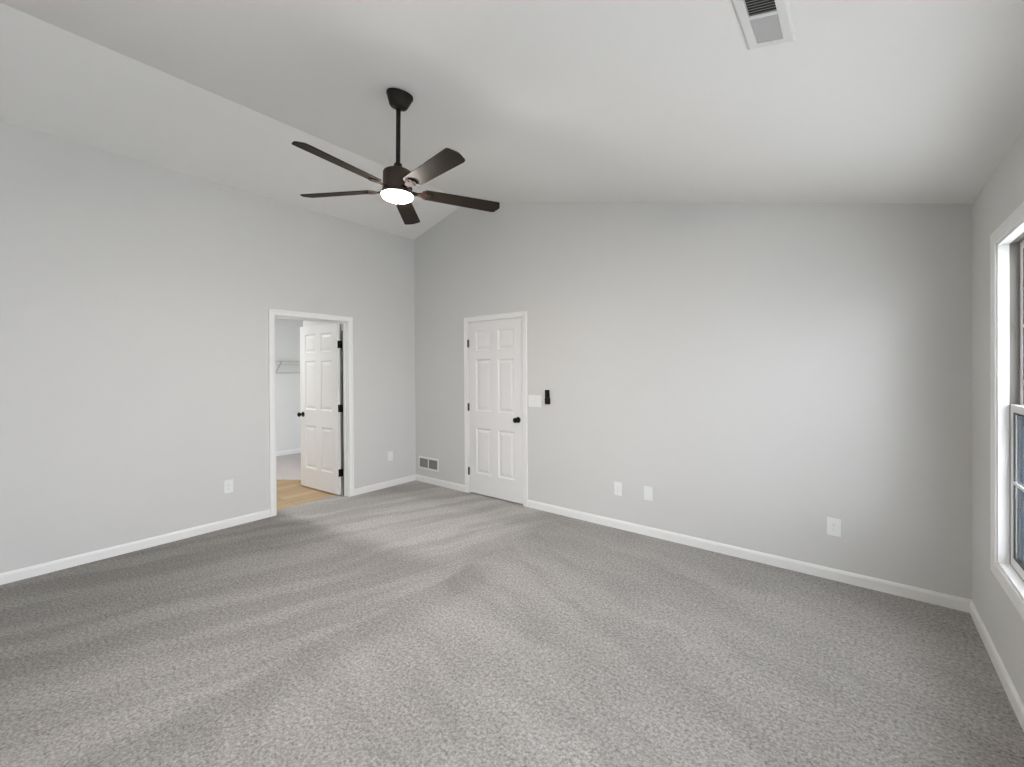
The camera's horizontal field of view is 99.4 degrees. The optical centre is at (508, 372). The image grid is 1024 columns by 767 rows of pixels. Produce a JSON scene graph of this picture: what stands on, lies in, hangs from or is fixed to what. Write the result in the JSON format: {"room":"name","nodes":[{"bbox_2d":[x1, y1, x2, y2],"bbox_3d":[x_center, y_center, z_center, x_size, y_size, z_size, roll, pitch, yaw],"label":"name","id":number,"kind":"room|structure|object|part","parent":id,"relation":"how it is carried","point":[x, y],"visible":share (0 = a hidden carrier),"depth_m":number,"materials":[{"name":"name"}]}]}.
{"room":"empty bedroom","nodes":[
{"label":"empty bedroom","id":0,"kind":"room"},
{"bbox_2d":[0,120,415,572],"bbox_3d":[-3.098,-0.085,3.673,0.115,3.355,5.940,0,0,39],"label":"wall","id":1,"kind":"structure","parent":0,"point":[136,296],"depth_m":3.67,"materials":[{"name":"grey paint"}]},
{"bbox_2d":[0,474,415,584],"bbox_3d":[-3.040,1.434,3.640,0.012,0.078,5.700,0,0,39],"label":"baseboard","id":2,"kind":"structure","parent":1,"relation":"attached to","point":[48,567],"depth_m":3.62,"materials":[{"name":"white paint"}]},
{"bbox_2d":[224,479,232,493],"bbox_3d":[-2.657,1.082,4.119,0.008,0.122,0.078,0,0,39],"label":"wall outlet","id":3,"kind":"object","parent":1,"relation":"attached to","point":[228,484],"visible":1,"depth_m":4.12,"materials":[{"name":"white plastic"}]},
{"bbox_2d":[387,451,392,461],"bbox_3d":[-1.514,1.070,5.538,0.007,0.122,0.078,0,0,39],"label":"blank plate","id":4,"kind":"object","parent":1,"relation":"attached to","point":[389,454],"visible":1,"depth_m":5.54,"materials":[{"name":"white plastic"}]},
{"bbox_2d":[275,318,302,451],"bbox_3d":[-3.267,0.258,6.124,3.224,2.650,4.100,0,0,39],"label":"wall","id":5,"kind":"structure","parent":0,"point":[287,331],"depth_m":7.71,"materials":[{"name":"white paint"}]},
{"bbox_2d":[276,361,299,372],"bbox_3d":[-3.589,-0.058,7.890,0.312,0.288,1.494,0,0,39],"label":"wire shelf","id":6,"kind":"object","parent":5,"relation":"attached to","point":[276,361],"visible":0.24,"depth_m":7.45,"materials":[{"name":"white metal"}]},
{"bbox_2d":[276,448,300,455],"bbox_3d":[-4.433,1.426,7.075,0.012,0.078,3.900,0,0,39],"label":"baseboard","id":7,"kind":"structure","parent":5,"relation":"attached to","point":[293,451],"depth_m":7.71,"materials":[{"name":"white paint"}]},
{"bbox_2d":[268,309,353,516],"bbox_3d":[-2.492,0.408,5.056,0.940,2.110,0.939,0,0,39],"label":"door","id":8,"kind":"structure","parent":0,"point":[320,345],"depth_m":5.17,"materials":[{"name":"white paint"}]},
{"bbox_3d":[-2.613,0.533,5.554,0.068,0.066,0.176,0,0,39],"label":"knob","id":9,"kind":"part","parent":8,"relation":"part of","materials":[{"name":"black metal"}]},
{"bbox_2d":[303,320,342,492],"bbox_3d":[-2.323,0.244,5.565,1.015,2.430,0.125,0,0,39],"label":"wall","id":10,"kind":"structure","parent":0,"point":[305,323],"depth_m":5.25,"materials":[{"name":"white paint"}]},
{"bbox_2d":[0,453,1023,766],"bbox_3d":[-2.004,1.528,3.384,8.426,0.120,6.600,0,0,39],"label":"floor","id":11,"kind":"structure","parent":0,"point":[415,623],"depth_m":2.25,"materials":[{"name":"grey carpet"}]},
{"bbox_2d":[0,0,1023,239],"bbox_3d":[-1.030,-1.600,1.992,5.450,1.232,5.940,0,0,39],"label":"ceiling","id":12,"kind":"structure","parent":0,"point":[871,101],"depth_m":2.32,"materials":[{"name":"white paint"}]},
{"bbox_2d":[292,88,499,224],"bbox_3d":[-0.687,-1.361,2.619,1.267,0.616,1.259,0,0,39],"label":"ceiling fan","id":13,"kind":"object","parent":12,"relation":"hanging from","point":[398,181],"visible":1,"depth_m":2.58,"materials":[{"name":"brown metal"}]},
{"bbox_3d":[-0.892,-1.112,2.310,0.117,0.037,0.518,0,0,33],"label":"blade","id":14,"kind":"part","parent":13,"relation":"part of","materials":[{"name":"brown wood"}]},
{"bbox_3d":[-1.081,-1.132,2.752,0.518,0.051,0.118,0,0,15],"label":"blade","id":15,"kind":"part","parent":13,"relation":"part of","materials":[{"name":"brown wood"}]},
{"bbox_2d":[381,189,412,203],"bbox_3d":[-0.683,-1.071,2.662,0.187,0.035,0.187,0,0,39],"label":"diffuser","id":16,"kind":"object","parent":13,"relation":"attached to","point":[401,196],"depth_m":2.61,"materials":[{"name":"white glass"}]},
{"bbox_3d":[-0.719,-1.130,3.068,0.119,0.039,0.518,0,0,-3],"label":"blade","id":17,"kind":"part","parent":13,"relation":"part of","materials":[{"name":"brown wood"}]},
{"bbox_3d":[-0.414,-1.097,2.354,0.118,0.051,0.518,-1,0,-39],"label":"blade","id":18,"kind":"part","parent":13,"relation":"part of","materials":[{"name":"brown wood"}]},
{"bbox_3d":[-0.307,-1.108,2.822,0.519,0.037,0.119,0,0,-21],"label":"blade","id":19,"kind":"part","parent":13,"relation":"part of","materials":[{"name":"brown wood"}]},
{"bbox_2d":[731,0,795,49],"bbox_3d":[0.839,-1.182,1.432,0.148,0.042,0.359,0,0,39],"label":"ceiling vent","id":20,"kind":"object","parent":12,"relation":"in","point":[767,22],"visible":1,"depth_m":1.46,"materials":[{"name":"white metal"}]},
{"bbox_2d":[414,202,971,599],"bbox_3d":[0.790,-0.245,4.274,5.186,3.624,0.120,0,0,39],"label":"wall","id":21,"kind":"structure","parent":0,"point":[771,371],"depth_m":3.40,"materials":[{"name":"grey paint"}]},
{"bbox_2d":[419,456,438,471],"bbox_3d":[-1.055,1.196,5.692,0.395,0.162,0.010,0,0,39],"label":"air vent","id":22,"kind":"object","parent":21,"relation":"in","point":[432,464],"visible":1,"depth_m":5.68,"materials":[{"name":"white metal"}]},
{"bbox_2d":[464,311,527,506],"bbox_3d":[-0.150,0.394,4.992,0.940,2.110,0.191,0,0,39],"label":"door","id":23,"kind":"structure","parent":21,"relation":"in","point":[496,412],"depth_m":4.95,"materials":[{"name":"white paint"}]},
{"bbox_3d":[0.080,0.521,4.731,0.066,0.066,0.070,0,0,39],"label":"knob","id":24,"kind":"part","parent":23,"relation":"part of","materials":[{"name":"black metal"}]},
{"bbox_2d":[528,395,541,406],"bbox_3d":[0.273,0.305,4.608,0.170,0.125,0.017,0,0,39],"label":"light switch","id":25,"kind":"object","parent":21,"relation":"attached to","point":[533,400],"visible":1,"depth_m":4.61,"materials":[{"name":"white plastic"}]},
{"bbox_2d":[545,390,549,403],"bbox_3d":[0.400,0.255,4.499,0.055,0.148,0.026,0,0,39],"label":"remote","id":26,"kind":"object","parent":21,"relation":"attached to","point":[547,392],"visible":1,"depth_m":4.49,"materials":[{"name":"black plastic"}]},
{"bbox_2d":[614,481,621,495],"bbox_3d":[1.011,1.079,4.026,0.078,0.124,0.008,0,0,39],"label":"wall plate","id":27,"kind":"object","parent":21,"relation":"attached to","point":[617,485],"visible":1,"depth_m":4.02,"materials":[{"name":"white plastic"}]},
{"bbox_2d":[644,486,652,500],"bbox_3d":[1.234,1.073,3.847,0.080,0.122,0.008,0,0,39],"label":"wall plate","id":28,"kind":"object","parent":21,"relation":"attached to","point":[648,491],"visible":1,"depth_m":3.84,"materials":[{"name":"white plastic"}]},
{"bbox_2d":[416,474,971,612],"bbox_3d":[0.763,1.409,4.227,5.174,0.078,0.012,0,0,39],"label":"baseboard","id":29,"kind":"structure","parent":21,"relation":"attached to","point":[924,595],"depth_m":3.28,"materials":[{"name":"white paint"}]},
{"bbox_2d":[827,517,840,536],"bbox_3d":[2.259,1.075,3.020,0.080,0.122,0.008,0,0,39],"label":"wall outlet","id":30,"kind":"object","parent":21,"relation":"attached to","point":[833,524],"visible":1,"depth_m":3.02,"materials":[{"name":"white plastic"}]},
{"bbox_2d":[972,128,1023,704],"bbox_3d":[1.044,0.298,0.337,0.150,2.572,5.940,0,0,39],"label":"wall","id":31,"kind":"structure","parent":0,"point":[1002,194],"depth_m":2.31,"materials":[{"name":"grey paint"}]},
{"bbox_2d":[970,601,1023,731],"bbox_3d":[0.984,1.425,0.388,0.012,0.078,5.688,0,0,39],"label":"baseboard","id":32,"kind":"structure","parent":31,"relation":"attached to","point":[1017,705],"depth_m":2.05,"materials":[{"name":"white paint"}]},
{"bbox_2d":[990,202,1023,619],"bbox_3d":[2.160,0.155,1.734,0.165,1.674,0.992,0,0,39],"label":"window","id":33,"kind":"structure","parent":31,"relation":"in","point":[1007,241],"depth_m":2.09,"materials":[{"name":"white paint"}]},
{"bbox_3d":[2.150,0.539,1.746,0.026,0.767,0.850,0,0,39],"label":"sash","id":34,"kind":"part","parent":33,"relation":"part of","materials":[{"name":"white plastic"}]},
{"bbox_3d":[2.169,-0.211,1.723,0.025,0.805,0.850,0,0,39],"label":"sash","id":35,"kind":"part","parent":33,"relation":"part of","materials":[{"name":"white plastic"}]}
]}

